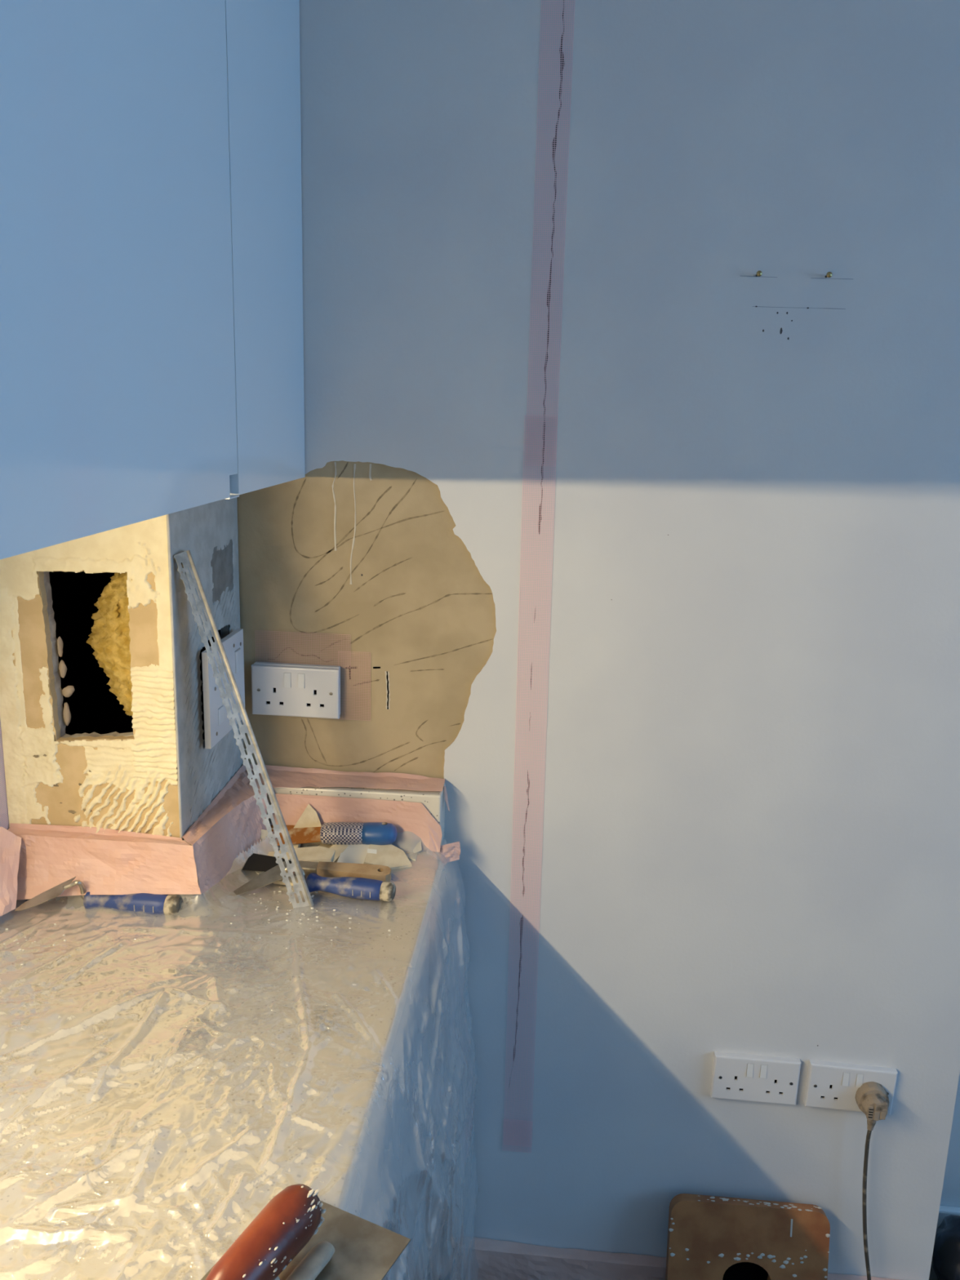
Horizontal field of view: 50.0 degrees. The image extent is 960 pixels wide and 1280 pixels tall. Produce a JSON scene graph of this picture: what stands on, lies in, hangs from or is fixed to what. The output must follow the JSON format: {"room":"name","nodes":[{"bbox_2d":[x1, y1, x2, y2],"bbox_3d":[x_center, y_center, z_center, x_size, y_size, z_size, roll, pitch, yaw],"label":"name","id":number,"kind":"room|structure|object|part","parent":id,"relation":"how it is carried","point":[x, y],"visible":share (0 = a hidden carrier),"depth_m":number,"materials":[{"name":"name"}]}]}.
{"room":"kitchen under renovation","nodes":[
{"label":"kitchen under renovation","id":0,"kind":"room"},
{"bbox_2d":[0,720,8,829],"bbox_3d":[-0.879,0.428,-0.266,0.100,2.500,4.100,3,13,5],"label":"wall","id":1,"kind":"structure","parent":0,"point":[4,788],"depth_m":1.47,"materials":[{"name":"paint"}]},
{"bbox_2d":[0,0,305,559],"bbox_3d":[-0.552,-0.454,0.378,0.367,0.935,2.399,3,13,5],"label":"upper cabinet","id":2,"kind":"object","parent":1,"relation":"attached to","point":[152,326],"visible":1,"depth_m":0.99,"materials":[{"name":"white"}]},
{"bbox_3d":[-0.289,-0.676,1.367,0.019,0.933,0.333,3,13,5],"label":"filler panel","id":3,"kind":"part","parent":2,"relation":"part of","materials":[{"name":"white"}]},
{"bbox_2d":[236,0,959,1279],"bbox_3d":[0.099,-0.001,1.707,1.496,2.500,0.093,3,13,5],"label":"wall","id":4,"kind":"structure","parent":0,"point":[750,842],"depth_m":1.62,"materials":[{"name":"paint"}]},
{"bbox_2d":[0,494,243,839],"bbox_3d":[-0.533,0.009,1.566,0.259,0.530,0.297,3,13,5],"label":"pipe boxing","id":5,"kind":"object","parent":4,"relation":"attached to","point":[73,755],"visible":0.77,"depth_m":1.46,"materials":[{"name":"paint"}]},
{"bbox_2d":[0,718,9,830],"bbox_3d":[-0.680,0.168,1.440,0.001,0.251,0.051,3,13,5],"label":"tape","id":6,"kind":"object","parent":5,"relation":"attached to","point":[0,718],"visible":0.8,"depth_m":1.47,"materials":[{"name":"pink paper"}]},
{"bbox_3d":[-0.547,0.034,1.433,0.254,0.520,0.013,3,13,5],"label":"panel","id":7,"kind":"part","parent":5,"relation":"part of","materials":[{"name":"paint"}]},
{"bbox_2d":[86,572,133,715],"bbox_3d":[-0.511,-0.005,1.502,0.146,0.231,0.106,3,13,5],"label":"insulation","id":8,"kind":"object","parent":5,"relation":"in","point":[109,638],"visible":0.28,"depth_m":1.48,"materials":[{"name":"yellow glass"}]},
{"bbox_3d":[-0.414,0.007,1.565,0.012,0.520,0.277,3,13,5],"label":"panel","id":9,"kind":"part","parent":5,"relation":"part of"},
{"bbox_2d":[201,628,244,748],"bbox_3d":[-0.407,0.071,1.588,0.043,0.146,0.164,3,13,5],"label":"double socket","id":10,"kind":"object","parent":5,"relation":"attached to","point":[216,722],"visible":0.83,"depth_m":1.55,"materials":[{"name":"white plastic"}]},
{"bbox_2d":[217,705,223,724],"bbox_3d":[-0.396,0.114,1.560,0.010,0.025,0.021,3,13,5],"label":"rocker switch","id":11,"kind":"object","parent":10,"relation":"attached to","point":[220,708],"depth_m":1.56,"materials":[{"name":"white plastic"}]},
{"bbox_2d":[235,648,241,672],"bbox_3d":[-0.386,0.032,1.630,0.011,0.034,0.025,3,13,5],"label":"rocker switch","id":12,"kind":"object","parent":10,"relation":"attached to","point":[237,651],"depth_m":1.62,"materials":[{"name":"white plastic"}]},
{"bbox_2d":[251,662,340,719],"bbox_3d":[-0.303,0.083,1.702,0.146,0.086,0.025,3,13,5],"label":"double socket","id":13,"kind":"object","parent":4,"relation":"attached to","point":[277,689],"visible":1,"depth_m":1.69,"materials":[{"name":"white plastic"}]},
{"bbox_2d":[266,688,283,704],"bbox_3d":[-0.338,0.092,1.701,0.034,0.035,0.002,3,13,5],"label":"shutter","id":14,"kind":"object","parent":13,"relation":"in","point":[274,695],"depth_m":1.70,"materials":[{"name":"white plastic"}]},
{"bbox_2d":[284,672,290,688],"bbox_3d":[-0.315,0.066,1.689,0.010,0.024,0.006,3,13,5],"label":"rocker switch","id":15,"kind":"object","parent":13,"relation":"attached to","point":[286,675],"depth_m":1.69,"materials":[{"name":"white plastic"}]},
{"bbox_2d":[297,673,304,688],"bbox_3d":[-0.292,0.067,1.687,0.010,0.024,0.006,3,13,5],"label":"rocker switch","id":16,"kind":"object","parent":13,"relation":"attached to","point":[300,676],"depth_m":1.68,"materials":[{"name":"white plastic"}]},
{"bbox_2d":[306,689,324,706],"bbox_3d":[-0.270,0.095,1.695,0.034,0.035,0.002,3,13,5],"label":"shutter","id":17,"kind":"object","parent":13,"relation":"in","point":[315,698],"depth_m":1.69,"materials":[{"name":"white plastic"}]},
{"bbox_2d":[254,630,350,667],"bbox_3d":[-0.292,0.015,1.699,0.160,0.056,0.001,3,13,5],"label":"tape","id":18,"kind":"object","parent":4,"relation":"attached to","point":[265,633],"visible":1,"depth_m":1.70,"materials":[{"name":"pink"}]},
{"bbox_2d":[337,650,370,720],"bbox_3d":[-0.208,0.076,1.706,0.054,0.117,0.001,3,13,5],"label":"tape","id":19,"kind":"object","parent":4,"relation":"attached to","point":[347,653],"visible":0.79,"depth_m":1.71,"materials":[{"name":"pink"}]},
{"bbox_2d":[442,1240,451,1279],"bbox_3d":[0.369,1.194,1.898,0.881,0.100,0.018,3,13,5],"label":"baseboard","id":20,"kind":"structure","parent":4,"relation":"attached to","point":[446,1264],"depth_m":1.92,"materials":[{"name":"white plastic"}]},
{"bbox_2d":[503,415,557,1146],"bbox_3d":[0.081,0.287,1.725,0.058,1.296,0.001,3,13,5],"label":"tape","id":21,"kind":"object","parent":4,"relation":"attached to","point":[532,417],"visible":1,"depth_m":1.70,"materials":[{"name":"pink paper"}]},
{"bbox_2d":[502,1119,532,1152],"bbox_3d":[0.068,0.898,1.865,0.052,0.066,0.001,3,13,5],"label":"tape","id":22,"kind":"object","parent":21,"relation":"attached to","point":[521,1122],"visible":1,"depth_m":1.86,"materials":[{"name":"pink"}]},
{"bbox_2d":[525,0,574,466],"bbox_3d":[0.106,-0.730,1.491,0.048,0.945,0.001,3,13,5],"label":"tape","id":23,"kind":"object","parent":4,"relation":"attached to","point":[545,1],"visible":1,"depth_m":1.51,"materials":[{"name":"pink paper"}]},
{"bbox_2d":[449,1236,898,1279],"bbox_3d":[0.371,1.187,1.892,0.856,0.108,0.025,3,13,5],"label":"baseboard","id":24,"kind":"structure","parent":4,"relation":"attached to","point":[493,1260],"depth_m":1.90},
{"bbox_2d":[710,1051,800,1105],"bbox_3d":[0.479,0.764,1.791,0.146,0.084,0.016,3,13,4],"label":"double socket","id":25,"kind":"object","parent":4,"relation":"attached to","point":[735,1076],"visible":1,"depth_m":1.78,"materials":[{"name":"white plastic"}]},
{"bbox_2d":[746,1063,753,1077],"bbox_3d":[0.467,0.744,1.783,0.010,0.024,0.006,3,13,4],"label":"rocker switch","id":26,"kind":"object","parent":25,"relation":"attached to","point":[749,1067],"depth_m":1.78,"materials":[{"name":"white plastic"}]},
{"bbox_2d":[760,1064,767,1078],"bbox_3d":[0.490,0.745,1.781,0.010,0.024,0.006,3,13,4],"label":"rocker switch","id":27,"kind":"object","parent":25,"relation":"attached to","point":[763,1068],"depth_m":1.78,"materials":[{"name":"white plastic"}]},
{"bbox_2d":[755,271,762,276],"bbox_3d":[0.406,-0.533,1.501,0.008,0.008,0.020,3,13,5],"label":"screw","id":28,"kind":"object","parent":4,"relation":"attached to","point":[759,273],"visible":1,"depth_m":1.49,"materials":[{"name":"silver metal"}]},
{"bbox_2d":[825,271,832,277],"bbox_3d":[0.505,-0.529,1.494,0.008,0.008,0.020,3,13,5],"label":"screw","id":29,"kind":"object","parent":4,"relation":"attached to","point":[828,274],"visible":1,"depth_m":1.48,"materials":[{"name":"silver metal"}]},
{"bbox_2d":[803,1059,897,1115],"bbox_3d":[0.640,0.774,1.779,0.149,0.088,0.016,3,13,5],"label":"double socket","id":30,"kind":"object","parent":4,"relation":"attached to","point":[828,1085],"visible":0.8,"depth_m":1.77,"materials":[{"name":"white plastic"}]},
{"bbox_2d":[841,1072,849,1086],"bbox_3d":[0.629,0.754,1.771,0.010,0.024,0.006,4,13,4],"label":"rocker switch","id":31,"kind":"object","parent":30,"relation":"attached to","point":[845,1076],"depth_m":1.77,"materials":[{"name":"white plastic"}]},
{"bbox_2d":[855,1073,863,1087],"bbox_3d":[0.651,0.756,1.769,0.010,0.024,0.006,4,13,4],"label":"rocker switch","id":32,"kind":"object","parent":30,"relation":"attached to","point":[859,1077],"depth_m":1.77,"materials":[{"name":"white plastic"}]},
{"bbox_2d":[855,1081,888,1279],"bbox_3d":[0.672,1.058,1.576,0.088,0.501,0.513,1,13,-3],"label":"plug","id":33,"kind":"object","parent":30,"relation":"in","point":[872,1098],"visible":1,"depth_m":1.76,"materials":[{"name":"beige plastic"}]},
{"bbox_2d":[928,1257,937,1279],"bbox_3d":[1.077,1.731,0.010,4.100,0.060,4.400,3,13,5],"label":"floor","id":34,"kind":"structure","parent":0,"point":[932,1274],"depth_m":2.00,"materials":[{"name":"grey"}]},
{"bbox_2d":[346,915,430,1279],"bbox_3d":[-0.489,1.054,0.691,0.579,0.870,2.449,3,13,5],"label":"base cabinet","id":35,"kind":"object","parent":34,"relation":"on","point":[404,1188],"visible":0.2,"depth_m":1.63,"materials":[{"name":"white"}]},
{"bbox_2d":[0,839,446,1279],"bbox_3d":[-0.465,0.612,0.588,0.604,0.038,2.450,3,13,5],"label":"countertop","id":36,"kind":"structure","parent":35,"relation":"on","point":[66,1155],"depth_m":1.07,"materials":[{"name":"beige plastic"}]},
{"bbox_2d":[26,771,445,911],"bbox_3d":[-0.382,0.303,1.628,0.664,0.101,0.256,-7,15,-32],"label":"upstand","id":37,"kind":"object","parent":36,"relation":"on","point":[433,802],"visible":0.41,"depth_m":1.68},
{"bbox_2d":[8,822,201,900],"bbox_3d":[-0.537,0.323,1.462,0.292,0.098,0.056,3,13,5],"label":"tape","id":38,"kind":"object","parent":37,"relation":"attached to","point":[111,862],"visible":0.88,"depth_m":1.46,"materials":[{"name":"pink paper"}]},
{"bbox_2d":[182,764,266,894],"bbox_3d":[-0.377,0.298,1.601,0.078,0.112,0.323,3,13,5],"label":"tape","id":39,"kind":"object","parent":37,"relation":"attached to","point":[232,823],"visible":0.94,"depth_m":1.56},
{"bbox_2d":[249,763,444,791],"bbox_3d":[-0.227,0.232,1.697,0.335,0.011,0.083,3,13,5],"label":"tape","id":40,"kind":"object","parent":37,"relation":"on","point":[279,776],"visible":0.96,"depth_m":1.71,"materials":[{"name":"pink paper"}]},
{"bbox_2d":[271,793,442,852],"bbox_3d":[-0.202,0.297,1.676,0.282,0.080,0.018,3,13,5],"label":"tape","id":41,"kind":"object","parent":37,"relation":"attached to","point":[414,817],"visible":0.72,"depth_m":1.68,"materials":[{"name":"pink paper"}]},
{"bbox_2d":[444,786,449,811],"bbox_3d":[-0.056,0.262,1.702,0.009,0.042,0.022,-2,13,-14],"label":"tape","id":42,"kind":"object","parent":37,"relation":"attached to","point":[445,789],"visible":1,"depth_m":1.70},
{"bbox_2d":[0,831,479,1279],"bbox_3d":[-0.389,0.880,1.123,0.687,0.891,1.488,3,13,5],"label":"plastic sheet","id":43,"kind":"object","parent":36,"relation":"on","point":[358,1115],"visible":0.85,"depth_m":1.26,"materials":[{"name":"clear plastic"}]},
{"bbox_2d":[0,826,21,916],"bbox_3d":[-0.667,0.325,1.401,0.044,0.108,0.138,3,13,5],"label":"tape","id":44,"kind":"object","parent":43,"relation":"on","point":[10,843],"visible":1,"depth_m":1.44,"materials":[{"name":"pink paper"}]},
{"bbox_2d":[14,876,182,915],"bbox_3d":[-0.533,0.359,1.453,0.226,0.053,0.049,1,13,-3],"label":"trowel","id":45,"kind":"object","parent":43,"relation":"on","point":[137,903],"visible":0.99,"depth_m":1.44,"materials":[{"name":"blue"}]},
{"bbox_3d":[-0.605,0.355,1.434,0.081,0.041,0.017,-2,14,-16],"label":"blade","id":46,"kind":"part","parent":45,"relation":"part of","materials":[{"name":"metal"}]},
{"bbox_3d":[-0.500,0.371,1.459,0.118,0.030,0.033,3,13,5],"label":"handle","id":47,"kind":"part","parent":45,"relation":"part of","materials":[{"name":"blue plastic"}]},
{"bbox_2d":[0,890,398,964],"bbox_3d":[-0.415,0.378,1.493,0.544,0.003,0.321,-2,13,-14],"label":"crumbs","id":48,"kind":"object","parent":43,"relation":"on","point":[313,895],"visible":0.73,"depth_m":1.45,"materials":[{"name":"beige paint"}]},
{"bbox_2d":[173,550,314,908],"bbox_3d":[-0.329,0.133,1.449,0.191,0.513,0.047,4,13,11],"label":"bead","id":49,"kind":"object","parent":43,"relation":"on","point":[185,557],"visible":1,"depth_m":1.45},
{"bbox_2d":[266,851,290,860],"bbox_3d":[-0.323,0.343,1.615,0.061,0.019,0.028,1,13,-2],"label":"chip","id":50,"kind":"object","parent":43,"relation":"on","point":[270,853],"visible":0.19,"depth_m":1.62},
{"bbox_2d":[273,875,298,885],"bbox_3d":[-0.284,0.364,1.557,0.054,0.010,0.022,3,13,8],"label":"chip","id":51,"kind":"object","parent":43,"relation":"on","point":[280,882],"visible":0.12,"depth_m":1.55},
{"bbox_2d":[293,844,300,848],"bbox_3d":[-0.309,0.323,1.670,0.050,0.025,0.032,6,14,17],"label":"chip","id":52,"kind":"object","parent":43,"relation":"on","point":[295,846],"visible":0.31,"depth_m":1.66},
{"bbox_2d":[200,1183,410,1279],"bbox_3d":[-0.180,0.510,0.794,0.131,0.063,0.280,8,14,25],"label":"trowel","id":53,"kind":"object","parent":43,"relation":"on","point":[297,1235],"visible":1,"depth_m":0.85,"materials":[{"name":"metal"}]},
{"bbox_3d":[-0.176,0.493,0.830,0.045,0.047,0.125,8,14,25],"label":"handle","id":54,"kind":"part","parent":53,"relation":"part of","materials":[{"name":"brown wood"}]},
{"bbox_2d":[279,845,335,862],"bbox_3d":[-0.274,0.340,1.629,0.092,0.016,0.034,-1,13,-9],"label":"chip","id":55,"kind":"object","parent":43,"relation":"on","point":[313,854],"visible":0.67,"depth_m":1.63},
{"bbox_2d":[225,861,395,901],"bbox_3d":[-0.246,0.357,1.522,0.245,0.041,0.069,3,13,5],"label":"trowel","id":56,"kind":"object","parent":43,"relation":"on","point":[362,888],"visible":0.8,"depth_m":1.51,"materials":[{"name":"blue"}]},
{"bbox_3d":[-0.330,0.357,1.525,0.096,0.032,0.031,-6,15,-29],"label":"blade","id":57,"kind":"part","parent":56,"relation":"part of","materials":[{"name":"metal"}]},
{"bbox_3d":[-0.200,0.364,1.521,0.114,0.030,0.033,4,13,10],"label":"handle","id":58,"kind":"part","parent":56,"relation":"part of","materials":[{"name":"blue plastic"}]},
{"bbox_2d":[242,853,391,881],"bbox_3d":[-0.247,0.352,1.574,0.224,0.023,0.041,3,13,6],"label":"knife","id":59,"kind":"object","parent":43,"relation":"on","point":[255,862],"visible":0.72,"depth_m":1.57,"materials":[{"name":"brown wood"}]},
{"bbox_3d":[-0.318,0.344,1.581,0.082,0.004,0.042,4,25,5],"label":"blade","id":60,"kind":"part","parent":59,"relation":"part of","materials":[{"name":"black metal"}]},
{"bbox_3d":[-0.192,0.355,1.570,0.112,0.017,0.026,4,25,5],"label":"handle","id":61,"kind":"part","parent":59,"relation":"part of","materials":[{"name":"brown wood"}]},
{"bbox_2d":[317,843,332,848],"bbox_3d":[-0.227,0.338,1.659,0.080,0.010,0.034,6,14,17],"label":"chip","id":62,"kind":"object","parent":43,"relation":"on","point":[322,844],"visible":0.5,"depth_m":1.67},
{"bbox_2d":[270,822,397,845],"bbox_3d":[-0.253,0.312,1.661,0.240,0.045,0.044,2,13,3],"label":"scraper","id":63,"kind":"object","parent":43,"relation":"on","point":[332,833],"visible":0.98,"depth_m":1.64,"materials":[{"name":"blue plastic"}]},
{"bbox_3d":[-0.311,0.317,1.667,0.124,0.026,0.044,0,13,2],"label":"blade","id":64,"kind":"part","parent":63,"relation":"part of","materials":[{"name":"orange metal"}]},
{"bbox_2d":[293,804,322,843],"bbox_3d":[-0.280,0.298,1.675,0.073,0.062,0.023,2,13,4],"label":"chip","id":65,"kind":"object","parent":63,"relation":"on","point":[309,818],"visible":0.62,"depth_m":1.67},
{"bbox_3d":[-0.160,0.312,1.656,0.054,0.036,0.042,0,13,2],"label":"handle","id":66,"kind":"part","parent":63,"relation":"part of","materials":[{"name":"blue plastic"}]},
{"bbox_2d":[329,844,348,862],"bbox_3d":[-0.234,0.340,1.639,0.026,0.031,0.045,12,17,38],"label":"chip","id":67,"kind":"object","parent":43,"relation":"on","point":[339,849],"visible":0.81,"depth_m":1.64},
{"bbox_2d":[337,844,369,863],"bbox_3d":[-0.200,0.341,1.633,0.049,0.031,0.055,3,13,7],"label":"chip","id":68,"kind":"object","parent":43,"relation":"on","point":[356,854],"visible":0.62,"depth_m":1.63,"materials":[{"name":"beige paint"}]},
{"bbox_2d":[367,848,377,853],"bbox_3d":[-0.170,0.348,1.623,0.016,0.028,0.037,0,13,-6],"label":"chip","id":69,"kind":"object","parent":43,"relation":"on","point":[369,851],"visible":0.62,"depth_m":1.63,"materials":[{"name":"beige paint"}]},
{"bbox_2d":[363,844,412,869],"bbox_3d":[-0.144,0.342,1.635,0.076,0.030,0.051,2,13,4],"label":"chip","id":70,"kind":"object","parent":43,"relation":"on","point":[390,855],"visible":0.88,"depth_m":1.63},
{"bbox_2d":[413,840,422,853],"bbox_3d":[-0.114,0.335,1.665,0.039,0.031,0.037,0,13,-8],"label":"chip","id":71,"kind":"object","parent":70,"relation":"on","point":[418,848],"visible":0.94,"depth_m":1.66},
{"bbox_2d":[404,852,417,861],"bbox_3d":[-0.130,0.342,1.661,0.066,0.011,0.031,5,13,15],"label":"chip","id":72,"kind":"object","parent":43,"relation":"on","point":[413,856],"visible":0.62,"depth_m":1.65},
{"bbox_2d":[260,829,267,841],"bbox_3d":[-0.343,0.328,1.642,0.040,0.048,0.033,2,13,3],"label":"chip","id":73,"kind":"object","parent":36,"relation":"on","point":[264,833],"visible":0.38,"depth_m":1.65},
{"bbox_2d":[440,841,460,863],"bbox_3d":[-0.058,0.348,1.679,0.057,0.029,0.019,-2,14,-16],"label":"tape","id":74,"kind":"object","parent":36,"relation":"attached to","point":[451,852],"visible":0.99,"depth_m":1.68,"materials":[{"name":"pink paper"}]},
{"bbox_3d":[-0.180,0.921,0.966,0.020,0.711,0.596,3,13,5],"label":"door","id":75,"kind":"part","parent":35,"relation":"part of","materials":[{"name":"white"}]},
{"bbox_3d":[-0.128,0.789,1.545,0.020,0.711,0.588,3,13,5],"label":"door","id":76,"kind":"part","parent":35,"relation":"part of","materials":[{"name":"white"}]},
{"bbox_2d":[665,1193,830,1279],"bbox_3d":[0.469,1.129,1.823,0.282,0.274,0.091,2,13,4],"label":"stool","id":77,"kind":"object","parent":34,"relation":"on","point":[710,1237],"visible":1,"depth_m":1.81,"materials":[{"name":"brown wood"}]},
{"bbox_2d":[932,1214,959,1279],"bbox_3d":[0.943,1.167,1.936,0.181,0.162,0.170,3,13,5],"label":"bag","id":78,"kind":"object","parent":34,"relation":"on","point":[946,1251],"visible":0.84,"depth_m":1.92,"materials":[{"name":"black"}]},
{"bbox_2d":[939,1073,959,1207],"bbox_3d":[2.041,0.042,1.746,2.409,2.500,0.090,3,13,5],"label":"wall","id":79,"kind":"structure","parent":0,"point":[950,1196],"depth_m":2.03,"materials":[{"name":"paint"}]},
{"bbox_2d":[936,1205,959,1228],"bbox_3d":[1.965,1.221,1.967,2.289,0.100,0.018,3,13,5],"label":"baseboard","id":80,"kind":"structure","parent":79,"relation":"attached to","point":[944,1211],"depth_m":2.03,"materials":[{"name":"white plastic"}]}
]}

